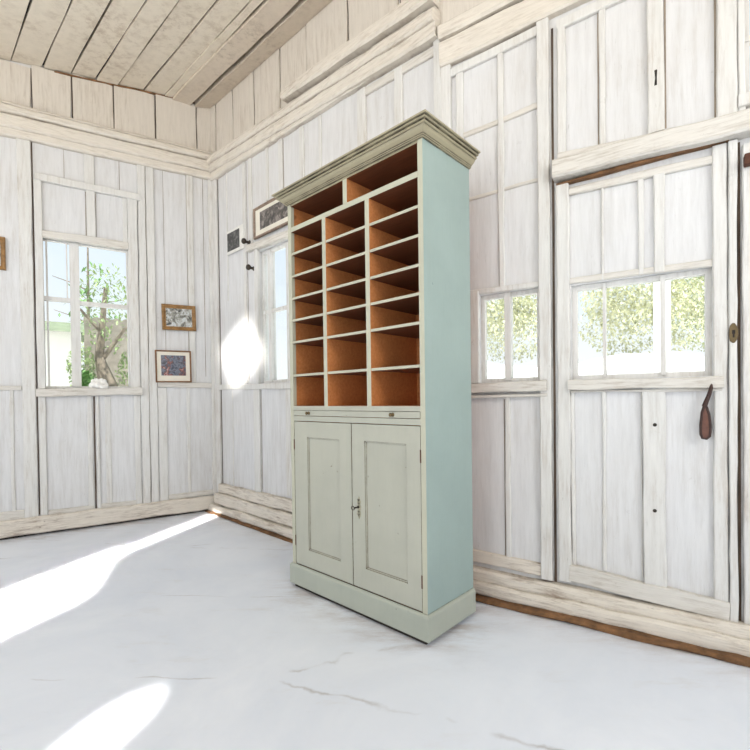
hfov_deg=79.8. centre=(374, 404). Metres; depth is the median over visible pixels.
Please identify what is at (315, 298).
shelf
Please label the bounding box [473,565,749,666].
baseboard
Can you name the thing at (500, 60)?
trim
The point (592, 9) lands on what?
trim
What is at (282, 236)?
trim
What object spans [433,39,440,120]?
trim
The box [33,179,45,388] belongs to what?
trim
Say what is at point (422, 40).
trim
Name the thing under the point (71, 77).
trim
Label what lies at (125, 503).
trim
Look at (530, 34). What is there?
trim
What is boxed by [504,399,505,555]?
trim
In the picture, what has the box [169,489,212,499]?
trim
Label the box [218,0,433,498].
wall
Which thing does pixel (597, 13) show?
trim
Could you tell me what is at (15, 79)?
trim
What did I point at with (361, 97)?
trim
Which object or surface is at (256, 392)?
trim
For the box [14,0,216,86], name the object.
ceiling
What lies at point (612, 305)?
tree
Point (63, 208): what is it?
wall
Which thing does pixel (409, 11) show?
trim
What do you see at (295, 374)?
shelf
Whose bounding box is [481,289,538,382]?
window
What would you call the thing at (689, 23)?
wall
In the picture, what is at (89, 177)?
trim
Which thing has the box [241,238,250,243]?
peg
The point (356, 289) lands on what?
shelf
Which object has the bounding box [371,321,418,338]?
shelf
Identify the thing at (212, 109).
trim
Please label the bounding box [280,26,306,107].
wall panel
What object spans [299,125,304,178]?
trim
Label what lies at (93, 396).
trim
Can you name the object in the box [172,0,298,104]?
trim
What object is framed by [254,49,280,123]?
wall panel
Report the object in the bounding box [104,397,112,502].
trim
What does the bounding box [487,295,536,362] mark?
tree
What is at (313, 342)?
shelf
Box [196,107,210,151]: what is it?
trim
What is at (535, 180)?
trim
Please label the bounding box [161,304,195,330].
framed picture
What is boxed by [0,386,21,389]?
trim
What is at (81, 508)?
trim
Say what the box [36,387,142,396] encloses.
trim
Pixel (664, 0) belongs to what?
trim
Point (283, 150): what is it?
trim
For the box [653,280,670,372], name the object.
post
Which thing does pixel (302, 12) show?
trim
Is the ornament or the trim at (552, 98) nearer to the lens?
the trim at (552, 98)
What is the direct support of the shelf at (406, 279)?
attached to the tall cabinet
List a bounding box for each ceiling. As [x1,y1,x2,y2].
[0,0,249,94]
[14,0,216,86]
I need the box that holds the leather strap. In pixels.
[699,384,712,439]
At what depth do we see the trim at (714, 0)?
1.85 m
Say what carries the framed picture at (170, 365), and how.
attached to the wall at (63, 208)
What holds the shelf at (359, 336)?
attached to the tall cabinet
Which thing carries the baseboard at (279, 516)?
attached to the wall at (339, 123)
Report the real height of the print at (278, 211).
0.147 m
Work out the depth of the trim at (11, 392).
3.54 m
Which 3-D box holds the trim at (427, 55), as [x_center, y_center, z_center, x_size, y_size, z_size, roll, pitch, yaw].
[0.139,-2.015,2.718,0.553,0.085,0.017,0,1,44]
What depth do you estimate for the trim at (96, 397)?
3.85 m
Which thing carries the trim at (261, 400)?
attached to the wall at (339, 123)
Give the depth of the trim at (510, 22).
2.30 m
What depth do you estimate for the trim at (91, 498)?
3.82 m
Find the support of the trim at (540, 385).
attached to the wall at (689, 23)
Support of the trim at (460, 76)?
attached to the wall at (689, 23)
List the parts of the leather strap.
cord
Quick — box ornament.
[89,378,107,388]
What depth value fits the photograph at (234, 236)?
4.06 m
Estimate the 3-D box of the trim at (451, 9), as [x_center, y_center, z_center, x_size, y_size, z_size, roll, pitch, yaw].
[0.519,-2.339,2.396,0.352,0.480,0.016,0,1,33]
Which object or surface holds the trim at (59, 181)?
attached to the wall at (63, 208)
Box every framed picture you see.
[0,237,5,269]
[155,350,191,381]
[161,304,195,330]
[253,198,287,239]
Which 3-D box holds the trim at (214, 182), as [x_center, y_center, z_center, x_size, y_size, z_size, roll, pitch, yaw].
[-1.535,-0.661,4.353,0.094,3.070,0.023,0,1,44]
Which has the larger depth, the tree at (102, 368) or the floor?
the tree at (102, 368)
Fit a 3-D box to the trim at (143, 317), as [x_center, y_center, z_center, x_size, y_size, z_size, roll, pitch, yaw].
[-2.081,-0.635,4.037,0.068,3.040,0.023,-1,1,-33]
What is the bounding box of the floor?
[0,511,749,749]
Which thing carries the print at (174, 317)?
attached to the framed picture at (174, 317)
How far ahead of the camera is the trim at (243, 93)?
3.92 m
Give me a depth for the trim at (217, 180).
4.32 m
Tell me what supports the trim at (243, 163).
attached to the wall at (339, 123)
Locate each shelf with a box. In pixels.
[292,242,321,263]
[292,266,322,284]
[292,290,322,305]
[293,313,322,325]
[293,337,323,346]
[293,372,323,377]
[326,225,364,252]
[326,252,365,276]
[327,278,365,298]
[327,304,365,320]
[327,330,365,342]
[328,369,366,375]
[369,205,417,238]
[370,234,418,265]
[370,264,418,291]
[370,292,418,314]
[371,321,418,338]
[371,364,419,372]
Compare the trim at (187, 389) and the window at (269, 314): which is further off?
the trim at (187, 389)
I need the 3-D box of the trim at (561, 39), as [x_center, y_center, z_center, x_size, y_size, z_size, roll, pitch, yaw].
[0.901,-1.506,2.167,0.042,0.690,0.021,0,1,33]
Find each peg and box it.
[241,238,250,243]
[246,264,253,270]
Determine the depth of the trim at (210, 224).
4.36 m
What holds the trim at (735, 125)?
attached to the wall at (689, 23)
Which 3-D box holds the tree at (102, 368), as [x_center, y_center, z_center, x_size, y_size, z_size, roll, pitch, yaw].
[-3.285,-0.275,5.539,0.912,2.958,0.822,-1,1,-33]
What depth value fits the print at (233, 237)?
4.09 m
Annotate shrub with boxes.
[81,369,94,385]
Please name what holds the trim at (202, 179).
attached to the wall at (63, 208)
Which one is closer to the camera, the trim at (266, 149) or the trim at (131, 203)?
the trim at (266, 149)
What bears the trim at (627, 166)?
attached to the wall at (689, 23)
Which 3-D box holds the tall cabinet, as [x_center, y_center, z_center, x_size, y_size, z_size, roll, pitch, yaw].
[-0.029,-0.082,2.341,1.078,2.222,0.434,0,1,43]
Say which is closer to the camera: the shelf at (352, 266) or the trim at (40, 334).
the shelf at (352, 266)
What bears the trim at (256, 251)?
attached to the wall at (339, 123)
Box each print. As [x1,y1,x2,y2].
[161,355,185,375]
[166,308,191,326]
[227,228,239,251]
[260,201,287,229]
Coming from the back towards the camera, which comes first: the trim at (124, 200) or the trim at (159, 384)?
the trim at (159, 384)
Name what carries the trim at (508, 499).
attached to the wall at (689, 23)
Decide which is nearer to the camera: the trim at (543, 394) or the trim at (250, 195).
the trim at (543, 394)
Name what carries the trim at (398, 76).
attached to the wall at (339, 123)
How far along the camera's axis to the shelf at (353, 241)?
2.32 m
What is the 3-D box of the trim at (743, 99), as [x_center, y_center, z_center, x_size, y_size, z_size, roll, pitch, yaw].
[1.678,-1.219,1.671,0.510,0.053,0.031,0,1,33]
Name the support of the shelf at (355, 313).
attached to the tall cabinet
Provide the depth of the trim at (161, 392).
4.13 m
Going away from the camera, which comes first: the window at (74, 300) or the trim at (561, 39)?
the trim at (561, 39)
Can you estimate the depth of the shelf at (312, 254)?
2.53 m
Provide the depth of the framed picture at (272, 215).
3.67 m
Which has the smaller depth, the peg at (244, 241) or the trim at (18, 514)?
the trim at (18, 514)
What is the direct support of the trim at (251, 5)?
attached to the ceiling at (159, 28)
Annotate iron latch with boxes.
[743,153,749,167]
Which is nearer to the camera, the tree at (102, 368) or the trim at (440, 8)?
the trim at (440, 8)
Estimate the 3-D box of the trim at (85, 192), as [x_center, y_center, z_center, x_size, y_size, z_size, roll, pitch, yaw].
[-2.452,-1.622,3.802,0.006,0.370,0.002,-1,1,-33]
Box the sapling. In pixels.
[54,248,122,322]
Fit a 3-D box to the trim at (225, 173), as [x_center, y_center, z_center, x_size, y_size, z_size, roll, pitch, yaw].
[-1.382,-1.571,4.194,0.023,1.190,0.009,0,1,44]
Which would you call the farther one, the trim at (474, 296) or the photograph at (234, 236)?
the photograph at (234, 236)
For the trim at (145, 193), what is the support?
attached to the wall at (63, 208)
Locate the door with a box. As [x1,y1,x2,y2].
[555,139,740,621]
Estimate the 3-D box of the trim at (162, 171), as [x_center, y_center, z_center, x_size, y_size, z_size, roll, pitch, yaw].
[-1.941,-1.193,4.137,0.005,1.950,0.002,-1,1,-33]
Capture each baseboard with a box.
[0,495,213,539]
[205,492,292,542]
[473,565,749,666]
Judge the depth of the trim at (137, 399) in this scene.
4.01 m
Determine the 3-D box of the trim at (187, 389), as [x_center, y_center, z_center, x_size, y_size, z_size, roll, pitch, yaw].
[-1.765,0.348,4.257,0.036,1.020,0.007,-1,1,-33]
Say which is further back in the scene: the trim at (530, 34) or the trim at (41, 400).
the trim at (41, 400)
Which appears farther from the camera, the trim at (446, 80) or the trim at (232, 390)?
the trim at (232, 390)
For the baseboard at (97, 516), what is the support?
attached to the wall at (63, 208)
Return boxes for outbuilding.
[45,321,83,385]
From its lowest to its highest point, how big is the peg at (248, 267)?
0.052 m
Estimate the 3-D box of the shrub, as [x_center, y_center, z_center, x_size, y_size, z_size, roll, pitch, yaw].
[-3.194,0.391,4.883,0.326,1.597,0.551,-1,1,-33]
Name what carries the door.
in the wall at (689, 23)
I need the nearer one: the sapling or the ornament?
the ornament
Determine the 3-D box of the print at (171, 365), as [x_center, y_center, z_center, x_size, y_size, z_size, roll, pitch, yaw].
[-1.865,-0.366,4.155,0.211,0.187,0.002,-2,1,-33]
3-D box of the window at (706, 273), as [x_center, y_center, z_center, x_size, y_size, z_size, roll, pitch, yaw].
[1.203,-0.351,2.058,0.545,0.455,0.047,0,1,33]
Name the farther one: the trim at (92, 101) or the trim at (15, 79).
the trim at (92, 101)
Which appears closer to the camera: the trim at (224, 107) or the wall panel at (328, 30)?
the wall panel at (328, 30)
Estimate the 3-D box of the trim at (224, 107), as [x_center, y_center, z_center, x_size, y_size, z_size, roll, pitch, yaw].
[-1.401,-2.593,4.179,0.311,0.592,0.019,0,1,44]
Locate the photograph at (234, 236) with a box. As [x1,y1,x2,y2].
[227,223,243,255]
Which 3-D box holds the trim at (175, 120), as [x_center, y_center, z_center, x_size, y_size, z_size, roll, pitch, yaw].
[-1.850,-2.592,4.181,0.348,0.525,0.021,-1,1,-33]
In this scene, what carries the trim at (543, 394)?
attached to the wall at (689, 23)
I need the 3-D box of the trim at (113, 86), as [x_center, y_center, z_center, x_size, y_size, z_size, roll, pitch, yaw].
[-2.278,-2.549,3.912,0.011,0.455,0.002,-1,1,-33]
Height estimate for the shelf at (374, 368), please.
0.013 m
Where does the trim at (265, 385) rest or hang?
attached to the wall at (339, 123)
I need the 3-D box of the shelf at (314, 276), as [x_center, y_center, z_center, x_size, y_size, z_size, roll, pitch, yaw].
[-0.253,-0.726,2.568,0.273,0.013,0.351,0,1,43]
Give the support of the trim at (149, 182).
attached to the wall at (63, 208)
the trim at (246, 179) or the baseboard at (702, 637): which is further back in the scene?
the trim at (246, 179)
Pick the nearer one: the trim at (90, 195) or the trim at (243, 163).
the trim at (90, 195)
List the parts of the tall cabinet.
panel, door, door panel, shelf rail, waist rail, rail, cornice, panel, door panel, door, panel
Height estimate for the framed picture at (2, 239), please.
0.255 m
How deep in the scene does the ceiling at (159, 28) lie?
3.32 m
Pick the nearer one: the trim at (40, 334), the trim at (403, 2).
the trim at (403, 2)
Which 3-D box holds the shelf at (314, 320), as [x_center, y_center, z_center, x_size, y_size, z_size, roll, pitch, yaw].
[-0.250,-0.478,2.571,0.273,0.013,0.351,0,1,43]
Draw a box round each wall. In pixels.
[0,59,212,535]
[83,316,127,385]
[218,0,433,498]
[452,0,749,620]
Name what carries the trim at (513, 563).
attached to the wall at (689, 23)
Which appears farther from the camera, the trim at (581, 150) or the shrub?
the shrub
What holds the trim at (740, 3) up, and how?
attached to the wall at (689, 23)
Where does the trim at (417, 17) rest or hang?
attached to the wall at (339, 123)
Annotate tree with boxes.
[65,263,127,385]
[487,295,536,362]
[578,277,704,355]
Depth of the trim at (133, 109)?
3.99 m
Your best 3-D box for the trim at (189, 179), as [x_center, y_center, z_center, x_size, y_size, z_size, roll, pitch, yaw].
[-1.745,-1.195,4.259,0.060,1.955,0.015,-1,1,-33]
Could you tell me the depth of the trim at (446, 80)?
2.47 m
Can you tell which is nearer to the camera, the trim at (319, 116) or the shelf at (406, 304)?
the shelf at (406, 304)
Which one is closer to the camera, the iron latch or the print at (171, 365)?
the iron latch
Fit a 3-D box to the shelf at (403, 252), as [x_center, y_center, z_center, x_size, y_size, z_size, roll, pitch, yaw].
[0.202,-0.728,2.141,0.294,0.013,0.351,0,1,43]
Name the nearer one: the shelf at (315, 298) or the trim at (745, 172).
the trim at (745, 172)
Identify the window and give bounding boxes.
[43,238,130,388]
[262,241,289,382]
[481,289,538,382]
[572,268,711,379]
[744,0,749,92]
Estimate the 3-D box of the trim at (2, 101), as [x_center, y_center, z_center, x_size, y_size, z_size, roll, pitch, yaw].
[-2.771,-2.332,3.541,2.901,0.130,0.087,-1,1,-33]
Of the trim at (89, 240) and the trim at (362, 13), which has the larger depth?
the trim at (89, 240)
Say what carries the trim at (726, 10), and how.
attached to the wall at (689, 23)
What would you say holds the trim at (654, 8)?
attached to the wall at (689, 23)
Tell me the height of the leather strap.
0.234 m
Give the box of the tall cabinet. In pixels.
[271,109,480,644]
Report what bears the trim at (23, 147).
attached to the wall at (63, 208)
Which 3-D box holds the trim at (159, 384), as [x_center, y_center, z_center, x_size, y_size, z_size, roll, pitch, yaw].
[-1.788,-0.189,4.229,0.479,0.057,0.024,-1,1,-33]
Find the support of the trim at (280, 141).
attached to the wall at (339, 123)
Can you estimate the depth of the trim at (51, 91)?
3.66 m
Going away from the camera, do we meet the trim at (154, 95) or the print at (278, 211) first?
the print at (278, 211)
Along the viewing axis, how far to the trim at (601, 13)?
2.07 m
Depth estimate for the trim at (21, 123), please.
3.79 m
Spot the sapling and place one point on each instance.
(86, 292)
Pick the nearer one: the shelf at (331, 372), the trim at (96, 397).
the shelf at (331, 372)
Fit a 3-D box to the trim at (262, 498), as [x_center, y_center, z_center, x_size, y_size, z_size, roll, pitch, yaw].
[-0.549,0.793,3.427,2.611,0.114,0.048,0,1,44]
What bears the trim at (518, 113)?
attached to the wall at (689, 23)
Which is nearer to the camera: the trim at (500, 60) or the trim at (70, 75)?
the trim at (500, 60)
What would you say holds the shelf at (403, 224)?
attached to the tall cabinet
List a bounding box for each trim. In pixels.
[0,59,30,106]
[0,100,212,154]
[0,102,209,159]
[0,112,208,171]
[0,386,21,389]
[0,510,24,520]
[9,390,15,510]
[16,138,38,517]
[31,65,70,117]
[31,71,32,107]
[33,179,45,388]
[34,172,139,200]
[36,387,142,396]
[38,397,47,515]
[42,230,127,249]
[49,505,93,514]
[54,71,194,103]
[71,77,72,117]
[72,74,113,127]
[83,154,94,184]
[85,192,86,235]
[86,190,95,236]
[87,396,94,508]
[93,396,96,507]
[95,396,100,507]
[101,500,135,507]
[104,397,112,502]
[113,86,114,128]
[114,84,154,137]
[122,198,127,241]
[127,198,140,387]
[134,396,142,503]
[137,164,150,502]
[145,166,158,501]
[145,193,150,473]
[154,95,155,138]
[155,93,196,148]
[157,382,211,387]
[157,388,168,500]
[162,171,165,336]
[165,0,263,96]
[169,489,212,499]
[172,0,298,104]
[186,175,195,381]
[186,207,188,340]
[186,388,190,491]
[194,0,332,107]
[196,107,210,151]
[202,179,205,368]
[207,179,216,494]
[209,20,439,172]
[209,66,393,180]
[210,6,439,155]
[210,105,216,152]
[212,179,222,491]
[216,90,233,149]
[217,180,222,475]
[218,483,291,511]
[219,383,289,389]
[225,173,228,300]
[232,390,234,485]
[233,71,254,138]
[242,162,248,382]
[246,179,249,378]
[246,230,287,252]
[248,158,252,243]
[253,389,261,491]
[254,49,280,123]
[254,249,260,382]
[261,400,262,486]
[265,147,268,200]
[278,138,283,190]
[280,0,439,102]
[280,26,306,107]
[283,150,283,183]
[285,0,409,88]
[285,389,291,496]
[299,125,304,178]
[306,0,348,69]
[318,115,321,167]
[348,0,398,39]
[357,87,366,146]
[365,47,432,95]
[394,65,403,125]
[401,0,442,24]
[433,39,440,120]
[437,0,523,41]
[439,0,591,67]
[440,64,451,128]
[442,0,485,23]
[450,26,535,77]
[456,72,463,137]
[463,102,536,137]
[469,178,537,200]
[470,282,537,294]
[470,291,479,382]
[471,380,546,392]
[471,393,546,397]
[473,549,540,575]
[497,53,505,286]
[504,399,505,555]
[505,397,511,556]
[536,17,553,580]
[551,28,556,581]
[552,108,749,182]
[556,0,626,28]
[556,140,728,185]
[557,20,565,154]
[557,132,654,158]
[597,13,598,144]
[598,8,605,143]
[646,0,664,133]
[654,69,656,85]
[664,0,666,128]
[714,0,715,117]
[716,0,737,116]
[737,0,745,110]
[738,92,749,107]
[741,142,749,624]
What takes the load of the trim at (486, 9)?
attached to the wall at (689, 23)
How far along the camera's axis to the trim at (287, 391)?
3.56 m
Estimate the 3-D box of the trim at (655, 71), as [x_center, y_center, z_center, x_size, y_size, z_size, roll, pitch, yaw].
[1.221,-1.425,1.952,0.013,0.065,0.006,0,1,33]
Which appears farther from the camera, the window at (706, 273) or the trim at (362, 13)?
the trim at (362, 13)
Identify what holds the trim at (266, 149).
attached to the wall at (339, 123)
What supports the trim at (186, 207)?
attached to the wall at (63, 208)
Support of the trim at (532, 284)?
attached to the wall at (689, 23)
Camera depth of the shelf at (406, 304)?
2.12 m
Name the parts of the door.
keyhole plate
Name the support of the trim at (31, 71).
attached to the wall at (63, 208)

